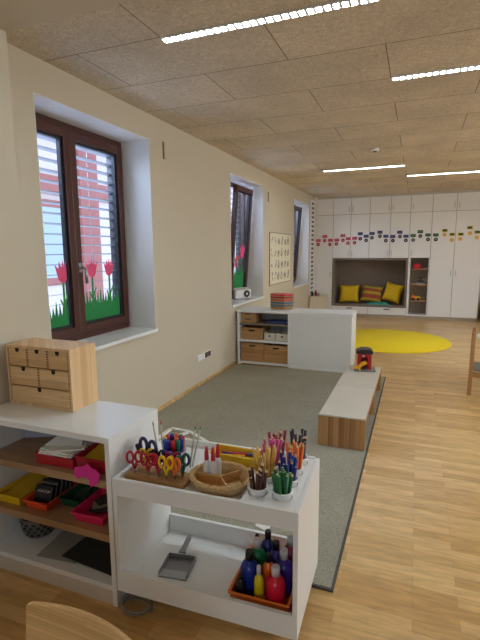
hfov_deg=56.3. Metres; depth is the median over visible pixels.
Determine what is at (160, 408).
baseboard
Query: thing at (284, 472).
pencil
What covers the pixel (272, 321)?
book stack
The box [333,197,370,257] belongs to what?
upper cabinet
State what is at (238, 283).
grass
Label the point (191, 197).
wall
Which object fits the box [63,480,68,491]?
pencil case
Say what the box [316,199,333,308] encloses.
tall cabinet
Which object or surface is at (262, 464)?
pencil
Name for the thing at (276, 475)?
pencil
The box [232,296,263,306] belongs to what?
trim
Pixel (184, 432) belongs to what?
frame
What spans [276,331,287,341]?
storage box
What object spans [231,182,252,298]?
window
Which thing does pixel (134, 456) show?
scissors
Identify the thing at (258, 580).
paint bottle
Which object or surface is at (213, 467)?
glue bottle
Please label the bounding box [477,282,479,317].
wall
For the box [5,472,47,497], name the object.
folder
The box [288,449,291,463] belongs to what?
pencil
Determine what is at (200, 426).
brush
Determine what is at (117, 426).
shelf
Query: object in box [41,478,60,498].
pencil case
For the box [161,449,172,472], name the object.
scissors
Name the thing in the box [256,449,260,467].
pencil
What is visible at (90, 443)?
paper sheet
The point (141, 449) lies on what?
scissors
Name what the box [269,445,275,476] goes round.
pencil
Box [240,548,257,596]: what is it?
paint bottle
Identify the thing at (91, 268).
tulip
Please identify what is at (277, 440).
pencil
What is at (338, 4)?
recessed light
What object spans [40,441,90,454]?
paper sheet
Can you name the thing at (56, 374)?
chest
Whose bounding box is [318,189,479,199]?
trim
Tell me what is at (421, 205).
tall cabinet
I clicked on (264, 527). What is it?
paper sheet
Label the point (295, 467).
pencil
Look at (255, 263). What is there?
trim
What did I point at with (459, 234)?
wagon
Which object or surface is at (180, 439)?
pen
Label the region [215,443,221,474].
glue bottle
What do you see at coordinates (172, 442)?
pen
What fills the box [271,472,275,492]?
pencil
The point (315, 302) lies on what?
base cabinet
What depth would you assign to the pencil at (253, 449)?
1.89 m
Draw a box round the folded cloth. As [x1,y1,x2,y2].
[365,302,389,304]
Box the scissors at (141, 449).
[138,448,153,465]
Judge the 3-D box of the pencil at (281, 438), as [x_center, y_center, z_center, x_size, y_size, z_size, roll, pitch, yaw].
[0.170,0.609,1.981,0.044,0.218,0.013,7,11,39]
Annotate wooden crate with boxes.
[241,325,269,339]
[241,341,265,361]
[264,343,287,363]
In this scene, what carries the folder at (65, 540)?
on the shelf at (117, 426)
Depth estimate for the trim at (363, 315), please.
10.41 m
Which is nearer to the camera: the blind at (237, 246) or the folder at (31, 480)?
the folder at (31, 480)
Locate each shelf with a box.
[0,401,158,606]
[236,306,356,372]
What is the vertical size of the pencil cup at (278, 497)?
0.094 m
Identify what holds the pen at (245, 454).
in the tray at (245, 461)
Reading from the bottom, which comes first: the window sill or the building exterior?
the window sill
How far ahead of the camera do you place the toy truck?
10.39 m
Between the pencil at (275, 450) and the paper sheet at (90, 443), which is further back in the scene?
the paper sheet at (90, 443)
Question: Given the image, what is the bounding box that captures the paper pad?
[24,430,56,437]
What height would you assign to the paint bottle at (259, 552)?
0.202 m
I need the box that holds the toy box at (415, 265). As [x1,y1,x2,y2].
[413,263,420,268]
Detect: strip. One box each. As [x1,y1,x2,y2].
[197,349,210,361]
[309,199,314,295]
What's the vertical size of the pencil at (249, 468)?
0.165 m
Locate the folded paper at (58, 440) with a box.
[45,436,82,445]
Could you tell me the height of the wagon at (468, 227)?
0.192 m
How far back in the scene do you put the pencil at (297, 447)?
1.93 m
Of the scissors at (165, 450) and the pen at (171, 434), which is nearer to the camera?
the scissors at (165, 450)
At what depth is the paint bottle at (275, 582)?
1.84 m
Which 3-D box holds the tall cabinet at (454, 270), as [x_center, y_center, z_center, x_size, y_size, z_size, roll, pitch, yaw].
[4.853,-1.444,10.161,1.023,2.730,0.648,3,9,21]
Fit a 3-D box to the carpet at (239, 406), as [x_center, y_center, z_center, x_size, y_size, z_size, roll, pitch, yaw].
[0.188,0.953,4.261,2.045,0.012,3.858,3,9,21]
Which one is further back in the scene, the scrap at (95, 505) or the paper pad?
the paper pad
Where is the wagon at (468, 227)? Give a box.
[467,226,472,234]
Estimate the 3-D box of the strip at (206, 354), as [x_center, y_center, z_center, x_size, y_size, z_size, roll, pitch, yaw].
[-0.431,0.430,5.439,0.017,0.075,0.370,3,9,21]
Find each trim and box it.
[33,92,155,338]
[230,173,262,295]
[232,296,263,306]
[293,199,308,281]
[293,282,308,287]
[314,198,317,291]
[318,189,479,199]
[356,314,476,320]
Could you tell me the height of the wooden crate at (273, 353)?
0.250 m
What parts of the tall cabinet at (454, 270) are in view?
door, door, door, door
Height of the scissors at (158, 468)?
0.124 m
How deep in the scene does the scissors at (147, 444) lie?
2.02 m
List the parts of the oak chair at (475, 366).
leg, seat rail, seat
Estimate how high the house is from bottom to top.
0.245 m
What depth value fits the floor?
2.50 m
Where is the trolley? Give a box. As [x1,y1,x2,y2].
[112,436,319,639]
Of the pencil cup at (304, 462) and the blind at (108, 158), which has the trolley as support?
the pencil cup at (304, 462)
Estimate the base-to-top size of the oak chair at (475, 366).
0.710 m
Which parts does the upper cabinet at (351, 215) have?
door, door, door, door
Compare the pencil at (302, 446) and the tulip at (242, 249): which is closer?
the pencil at (302, 446)
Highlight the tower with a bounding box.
[415,277,424,283]
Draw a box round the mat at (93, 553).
[62,536,111,575]
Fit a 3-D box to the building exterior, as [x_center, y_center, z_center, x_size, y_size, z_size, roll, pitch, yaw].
[-5.072,-3.017,17.833,4.900,11.000,38.000,3,9,21]
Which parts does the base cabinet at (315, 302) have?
drawer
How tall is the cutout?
0.096 m
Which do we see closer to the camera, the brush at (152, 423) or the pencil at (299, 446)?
the pencil at (299, 446)
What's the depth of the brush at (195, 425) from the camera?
2.06 m
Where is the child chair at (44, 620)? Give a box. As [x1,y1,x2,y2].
[26,601,130,639]
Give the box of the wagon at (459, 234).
[458,233,463,240]
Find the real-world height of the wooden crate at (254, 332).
0.170 m
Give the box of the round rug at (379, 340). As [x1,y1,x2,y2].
[355,329,451,353]
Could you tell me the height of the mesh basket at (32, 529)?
0.115 m
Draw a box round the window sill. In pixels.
[78,327,157,350]
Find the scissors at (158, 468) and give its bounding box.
[151,453,163,476]
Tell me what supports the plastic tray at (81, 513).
on the shelf at (117, 426)
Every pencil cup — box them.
[248,480,268,496]
[255,471,271,483]
[272,487,292,501]
[286,463,303,475]
[291,474,298,498]
[302,453,307,465]
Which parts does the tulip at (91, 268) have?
stem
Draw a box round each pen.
[163,438,166,448]
[166,440,170,451]
[170,433,173,444]
[170,440,174,454]
[176,440,179,451]
[179,438,183,452]
[234,453,252,456]
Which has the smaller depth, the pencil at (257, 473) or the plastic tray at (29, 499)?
the pencil at (257, 473)
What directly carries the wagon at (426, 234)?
attached to the tall cabinet at (421, 205)
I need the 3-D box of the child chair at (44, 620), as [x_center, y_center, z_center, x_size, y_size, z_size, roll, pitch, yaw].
[-0.495,1.140,1.101,0.370,0.621,0.405,3,10,23]
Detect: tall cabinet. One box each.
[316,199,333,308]
[406,194,433,316]
[427,192,479,318]
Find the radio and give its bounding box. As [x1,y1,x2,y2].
[232,287,250,299]
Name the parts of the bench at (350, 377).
panel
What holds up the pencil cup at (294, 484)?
on the trolley
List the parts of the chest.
drawer, drawer, drawer, drawer, drawer, drawer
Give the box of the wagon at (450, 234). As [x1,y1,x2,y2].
[449,233,454,241]
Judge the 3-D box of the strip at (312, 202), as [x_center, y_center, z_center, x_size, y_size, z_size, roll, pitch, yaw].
[1.721,-1.710,10.712,0.013,2.240,0.460,3,9,21]
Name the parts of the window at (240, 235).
guide rail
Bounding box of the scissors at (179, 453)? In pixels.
[175,452,189,467]
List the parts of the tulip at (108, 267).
stem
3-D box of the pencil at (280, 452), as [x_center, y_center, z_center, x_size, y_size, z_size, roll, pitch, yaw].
[0.181,0.635,1.887,0.034,0.197,0.013,6,11,38]
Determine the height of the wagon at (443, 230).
0.167 m
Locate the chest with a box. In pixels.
[5,338,98,411]
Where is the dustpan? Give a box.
[158,535,195,580]
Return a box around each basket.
[19,518,53,537]
[189,460,249,496]
[228,545,292,611]
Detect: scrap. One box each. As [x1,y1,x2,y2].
[88,505,107,512]
[92,501,107,508]
[94,493,106,505]
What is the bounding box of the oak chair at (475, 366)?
[467,327,479,394]
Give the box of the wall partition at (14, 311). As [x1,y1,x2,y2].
[0,29,30,404]
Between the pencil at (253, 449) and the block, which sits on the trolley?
the block
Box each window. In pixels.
[35,112,129,340]
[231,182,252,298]
[293,205,301,281]
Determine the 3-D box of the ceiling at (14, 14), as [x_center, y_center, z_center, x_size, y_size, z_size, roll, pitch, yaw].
[1.210,-1.045,-1.029,7.599,0.130,4.490,3,9,21]
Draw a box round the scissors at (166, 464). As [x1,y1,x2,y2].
[158,455,173,478]
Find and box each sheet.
[38,450,81,458]
[39,442,95,457]
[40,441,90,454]
[40,443,88,454]
[48,440,88,451]
[84,443,104,460]
[255,523,270,529]
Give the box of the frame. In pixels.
[159,427,207,440]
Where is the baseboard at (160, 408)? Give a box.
[157,361,235,411]
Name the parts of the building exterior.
pane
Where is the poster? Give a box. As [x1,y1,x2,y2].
[269,232,290,285]
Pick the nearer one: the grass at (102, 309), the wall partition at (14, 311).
the wall partition at (14, 311)
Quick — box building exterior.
[37,138,235,317]
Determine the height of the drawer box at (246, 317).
0.150 m
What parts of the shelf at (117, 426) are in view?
panel, shelf, shelf, panel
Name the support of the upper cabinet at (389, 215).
attached to the wall at (479, 282)
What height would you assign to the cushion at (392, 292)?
0.528 m
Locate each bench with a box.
[318,385,374,450]
[332,258,408,315]
[336,365,380,410]
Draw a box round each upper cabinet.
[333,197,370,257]
[369,195,411,257]
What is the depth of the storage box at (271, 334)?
6.24 m
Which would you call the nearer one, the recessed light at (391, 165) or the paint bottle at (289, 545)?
the paint bottle at (289, 545)
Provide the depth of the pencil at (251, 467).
1.81 m
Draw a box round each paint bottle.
[236,574,245,594]
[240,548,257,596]
[251,536,265,573]
[254,564,263,598]
[261,529,272,551]
[262,552,272,595]
[266,563,284,604]
[270,539,279,563]
[275,547,292,597]
[284,535,292,563]
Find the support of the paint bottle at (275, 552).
in the basket at (232, 589)
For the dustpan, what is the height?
0.049 m
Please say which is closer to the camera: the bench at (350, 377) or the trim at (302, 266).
the bench at (350, 377)
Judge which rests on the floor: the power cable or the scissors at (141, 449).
the power cable
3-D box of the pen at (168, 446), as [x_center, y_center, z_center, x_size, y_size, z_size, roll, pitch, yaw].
[-0.322,0.614,2.035,0.020,0.146,0.028,7,11,39]
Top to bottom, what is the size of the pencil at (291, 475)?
0.165 m
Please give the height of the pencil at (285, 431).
0.188 m
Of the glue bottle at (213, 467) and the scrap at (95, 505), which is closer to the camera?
the glue bottle at (213, 467)
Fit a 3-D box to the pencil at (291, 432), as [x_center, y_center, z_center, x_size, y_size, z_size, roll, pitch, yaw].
[0.243,0.606,2.064,0.033,0.204,0.012,2,9,17]
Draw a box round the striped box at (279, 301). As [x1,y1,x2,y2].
[270,293,293,309]
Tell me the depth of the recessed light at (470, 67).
3.19 m
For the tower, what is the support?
on the tall cabinet at (421, 205)
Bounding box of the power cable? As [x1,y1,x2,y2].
[122,593,152,615]
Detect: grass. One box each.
[49,303,69,328]
[84,286,119,320]
[233,268,243,288]
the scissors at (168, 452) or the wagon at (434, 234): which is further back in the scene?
the wagon at (434, 234)
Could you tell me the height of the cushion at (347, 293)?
0.424 m
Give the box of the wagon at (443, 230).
[442,229,447,236]
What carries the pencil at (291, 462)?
in the pencil cup at (294, 484)
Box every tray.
[0,472,41,505]
[22,482,78,510]
[33,450,76,468]
[58,483,99,506]
[70,488,107,525]
[73,443,105,474]
[210,444,261,468]
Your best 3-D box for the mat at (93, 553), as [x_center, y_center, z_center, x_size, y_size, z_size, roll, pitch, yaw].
[-0.676,1.161,2.288,0.325,0.006,0.290,4,10,26]
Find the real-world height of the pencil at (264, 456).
0.188 m
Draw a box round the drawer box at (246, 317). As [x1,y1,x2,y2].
[241,312,260,322]
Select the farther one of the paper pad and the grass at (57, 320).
the grass at (57, 320)
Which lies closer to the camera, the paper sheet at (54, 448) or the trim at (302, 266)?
the paper sheet at (54, 448)
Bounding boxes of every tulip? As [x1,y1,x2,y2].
[55,260,67,316]
[85,258,96,306]
[103,259,113,305]
[240,246,244,276]
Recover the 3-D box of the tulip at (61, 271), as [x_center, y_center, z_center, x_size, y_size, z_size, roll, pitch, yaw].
[-1.429,-0.254,3.646,0.002,0.464,0.172,3,9,21]
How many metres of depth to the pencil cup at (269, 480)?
1.87 m
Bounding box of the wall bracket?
[162,142,167,159]
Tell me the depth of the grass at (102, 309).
4.10 m
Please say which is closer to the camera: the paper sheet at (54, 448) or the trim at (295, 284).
the paper sheet at (54, 448)
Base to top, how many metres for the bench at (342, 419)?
0.264 m
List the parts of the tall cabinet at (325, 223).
door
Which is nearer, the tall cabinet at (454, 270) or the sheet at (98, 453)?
the sheet at (98, 453)
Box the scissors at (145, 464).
[140,452,155,474]
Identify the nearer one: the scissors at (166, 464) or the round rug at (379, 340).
the scissors at (166, 464)
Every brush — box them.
[152,423,158,452]
[160,422,162,448]
[189,425,195,466]
[192,426,200,466]
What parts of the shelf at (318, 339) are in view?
panel, shelf, shelf, panel, panel, closed panel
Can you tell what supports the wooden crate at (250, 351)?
on the shelf at (318, 339)
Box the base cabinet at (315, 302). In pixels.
[309,294,328,308]
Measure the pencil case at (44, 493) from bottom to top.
0.084 m
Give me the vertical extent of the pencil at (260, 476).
0.136 m
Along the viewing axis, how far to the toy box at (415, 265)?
10.27 m
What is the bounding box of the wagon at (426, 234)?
[425,233,430,240]
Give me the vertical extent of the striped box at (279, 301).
0.215 m
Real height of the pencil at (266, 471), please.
0.162 m
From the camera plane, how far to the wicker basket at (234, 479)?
1.92 m
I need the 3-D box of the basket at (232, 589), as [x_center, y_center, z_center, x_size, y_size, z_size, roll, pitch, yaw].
[0.126,1.153,1.984,0.266,0.083,0.322,3,9,19]
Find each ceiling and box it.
[0,0,132,31]
[6,0,479,197]
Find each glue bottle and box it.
[203,446,209,472]
[210,447,216,474]
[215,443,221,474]
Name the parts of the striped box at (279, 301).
lid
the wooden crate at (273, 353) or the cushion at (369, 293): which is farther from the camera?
the cushion at (369, 293)
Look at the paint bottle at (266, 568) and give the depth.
1.93 m
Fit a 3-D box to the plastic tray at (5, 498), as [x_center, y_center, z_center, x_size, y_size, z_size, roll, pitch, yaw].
[-1.128,0.888,2.385,0.171,0.053,0.272,3,9,20]
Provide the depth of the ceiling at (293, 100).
3.31 m
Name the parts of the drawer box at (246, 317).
drawer, drawer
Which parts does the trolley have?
panel, rail, panel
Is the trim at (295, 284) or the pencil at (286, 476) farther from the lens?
the trim at (295, 284)
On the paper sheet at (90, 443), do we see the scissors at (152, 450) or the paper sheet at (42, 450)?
the paper sheet at (42, 450)
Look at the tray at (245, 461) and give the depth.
2.10 m
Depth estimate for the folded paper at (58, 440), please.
2.16 m
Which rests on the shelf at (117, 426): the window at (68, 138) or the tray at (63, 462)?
the tray at (63, 462)
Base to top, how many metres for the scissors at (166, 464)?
0.124 m
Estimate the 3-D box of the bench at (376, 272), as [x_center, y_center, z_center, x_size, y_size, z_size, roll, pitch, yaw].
[3.159,-0.844,10.938,1.722,1.334,0.620,3,9,21]
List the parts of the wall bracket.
plate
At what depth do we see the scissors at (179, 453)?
1.95 m
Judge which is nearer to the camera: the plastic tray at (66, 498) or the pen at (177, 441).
the pen at (177, 441)
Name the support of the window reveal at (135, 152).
attached to the wall at (191, 197)
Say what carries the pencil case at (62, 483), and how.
in the plastic tray at (29, 499)
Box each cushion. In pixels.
[339,285,358,301]
[360,284,382,301]
[381,281,403,303]
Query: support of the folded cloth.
on the bench at (376, 272)
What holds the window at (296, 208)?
in the wall at (191, 197)
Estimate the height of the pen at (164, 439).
0.146 m
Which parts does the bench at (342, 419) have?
panel, panel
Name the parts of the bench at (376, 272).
drawer, panel, drawer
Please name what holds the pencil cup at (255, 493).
on the trolley
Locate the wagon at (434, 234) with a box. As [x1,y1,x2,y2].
[433,233,438,240]
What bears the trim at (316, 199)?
attached to the wall at (191, 197)
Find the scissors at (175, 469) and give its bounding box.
[168,455,180,479]
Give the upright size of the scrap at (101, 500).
0.012 m
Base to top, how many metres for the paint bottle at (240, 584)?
0.125 m
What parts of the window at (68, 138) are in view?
sash, handle, sash, guide rail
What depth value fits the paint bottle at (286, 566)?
1.93 m
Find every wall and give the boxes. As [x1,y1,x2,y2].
[7,43,314,408]
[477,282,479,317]
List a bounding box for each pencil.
[248,466,251,487]
[250,466,254,489]
[250,477,253,489]
[252,447,257,468]
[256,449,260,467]
[256,470,258,489]
[259,475,262,489]
[261,461,263,485]
[262,468,267,489]
[263,453,265,476]
[266,448,269,477]
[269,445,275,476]
[270,447,276,476]
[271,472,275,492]
[275,474,278,493]
[276,436,282,465]
[276,439,278,462]
[277,475,281,494]
[279,448,282,466]
[283,430,286,449]
[283,471,286,494]
[284,475,287,494]
[285,442,287,463]
[287,473,293,493]
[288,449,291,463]
[290,430,292,443]
[290,461,292,472]
[293,453,296,471]
[293,466,296,480]
[296,444,298,469]
[298,442,303,469]
[298,444,300,466]
[303,441,305,458]
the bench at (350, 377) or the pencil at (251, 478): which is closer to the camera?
the pencil at (251, 478)
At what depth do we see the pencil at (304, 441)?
2.03 m
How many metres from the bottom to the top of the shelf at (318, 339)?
0.780 m
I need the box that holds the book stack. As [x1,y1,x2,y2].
[264,319,287,323]
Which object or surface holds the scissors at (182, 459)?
in the block
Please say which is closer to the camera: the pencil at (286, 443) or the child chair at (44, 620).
the child chair at (44, 620)
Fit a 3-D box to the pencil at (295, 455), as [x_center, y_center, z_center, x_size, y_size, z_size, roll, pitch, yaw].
[0.223,0.640,1.859,0.025,0.198,0.013,8,12,42]
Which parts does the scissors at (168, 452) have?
handle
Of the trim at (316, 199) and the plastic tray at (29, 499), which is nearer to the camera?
the plastic tray at (29, 499)
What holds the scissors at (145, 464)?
in the block
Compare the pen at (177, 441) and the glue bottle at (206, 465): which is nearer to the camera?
the glue bottle at (206, 465)
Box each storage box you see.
[264,330,278,340]
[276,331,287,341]
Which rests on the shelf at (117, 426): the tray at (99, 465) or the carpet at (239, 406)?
the tray at (99, 465)
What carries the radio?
on the trim at (238, 302)
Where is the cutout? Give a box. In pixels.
[74,463,99,486]
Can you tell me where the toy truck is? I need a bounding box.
[412,295,419,299]
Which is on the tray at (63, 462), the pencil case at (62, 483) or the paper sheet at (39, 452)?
the paper sheet at (39, 452)
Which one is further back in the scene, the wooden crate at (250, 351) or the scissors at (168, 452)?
the wooden crate at (250, 351)
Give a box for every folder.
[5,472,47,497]
[36,530,85,563]
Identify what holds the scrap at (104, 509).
in the plastic tray at (81, 513)
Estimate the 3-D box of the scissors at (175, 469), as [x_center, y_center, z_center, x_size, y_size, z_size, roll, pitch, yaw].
[-0.281,0.644,1.929,0.076,0.124,0.014,6,11,38]
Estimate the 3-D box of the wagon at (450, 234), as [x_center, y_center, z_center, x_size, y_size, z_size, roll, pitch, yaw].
[4.657,-1.815,9.857,0.112,0.190,0.006,3,9,21]
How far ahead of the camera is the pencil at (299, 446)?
1.95 m
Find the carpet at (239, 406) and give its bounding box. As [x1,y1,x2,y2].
[158,363,385,592]
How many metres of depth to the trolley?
1.96 m
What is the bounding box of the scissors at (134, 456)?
[126,450,142,472]
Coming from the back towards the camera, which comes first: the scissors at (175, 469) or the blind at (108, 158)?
the blind at (108, 158)
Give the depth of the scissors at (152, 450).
1.99 m
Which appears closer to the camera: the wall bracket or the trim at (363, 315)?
the wall bracket
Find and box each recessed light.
[160,0,379,43]
[323,165,404,171]
[391,64,479,80]
[407,171,479,175]
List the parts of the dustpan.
handle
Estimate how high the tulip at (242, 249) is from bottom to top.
0.539 m
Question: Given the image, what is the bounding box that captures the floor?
[0,316,479,639]
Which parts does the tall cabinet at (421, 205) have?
shelf, frame, door, door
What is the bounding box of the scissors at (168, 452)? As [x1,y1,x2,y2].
[165,451,177,473]
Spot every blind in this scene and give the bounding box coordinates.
[37,134,116,316]
[231,188,239,272]
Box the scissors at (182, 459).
[175,453,189,476]
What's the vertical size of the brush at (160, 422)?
0.199 m
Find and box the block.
[125,464,190,488]
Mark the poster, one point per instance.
(279, 243)
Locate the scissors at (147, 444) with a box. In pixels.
[139,437,157,457]
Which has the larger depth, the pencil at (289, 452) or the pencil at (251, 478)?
the pencil at (289, 452)
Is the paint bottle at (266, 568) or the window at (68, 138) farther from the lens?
the window at (68, 138)
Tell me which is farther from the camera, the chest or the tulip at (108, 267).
the tulip at (108, 267)
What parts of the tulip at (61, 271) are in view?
stem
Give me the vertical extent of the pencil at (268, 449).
0.199 m
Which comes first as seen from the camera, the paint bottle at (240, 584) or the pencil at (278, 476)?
the pencil at (278, 476)
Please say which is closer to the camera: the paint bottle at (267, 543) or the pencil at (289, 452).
the pencil at (289, 452)
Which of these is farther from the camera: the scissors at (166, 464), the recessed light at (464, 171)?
the recessed light at (464, 171)
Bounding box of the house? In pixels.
[353,347,375,371]
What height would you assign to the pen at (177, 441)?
0.146 m
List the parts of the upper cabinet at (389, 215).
door, door, door, door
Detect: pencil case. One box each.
[34,483,54,503]
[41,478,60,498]
[47,476,64,494]
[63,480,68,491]
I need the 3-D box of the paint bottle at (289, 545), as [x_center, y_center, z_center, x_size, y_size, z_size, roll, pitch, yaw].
[0.228,1.077,2.041,0.072,0.202,0.071,3,9,21]
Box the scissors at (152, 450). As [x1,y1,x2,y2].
[150,449,164,465]
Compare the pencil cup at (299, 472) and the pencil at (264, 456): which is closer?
the pencil at (264, 456)

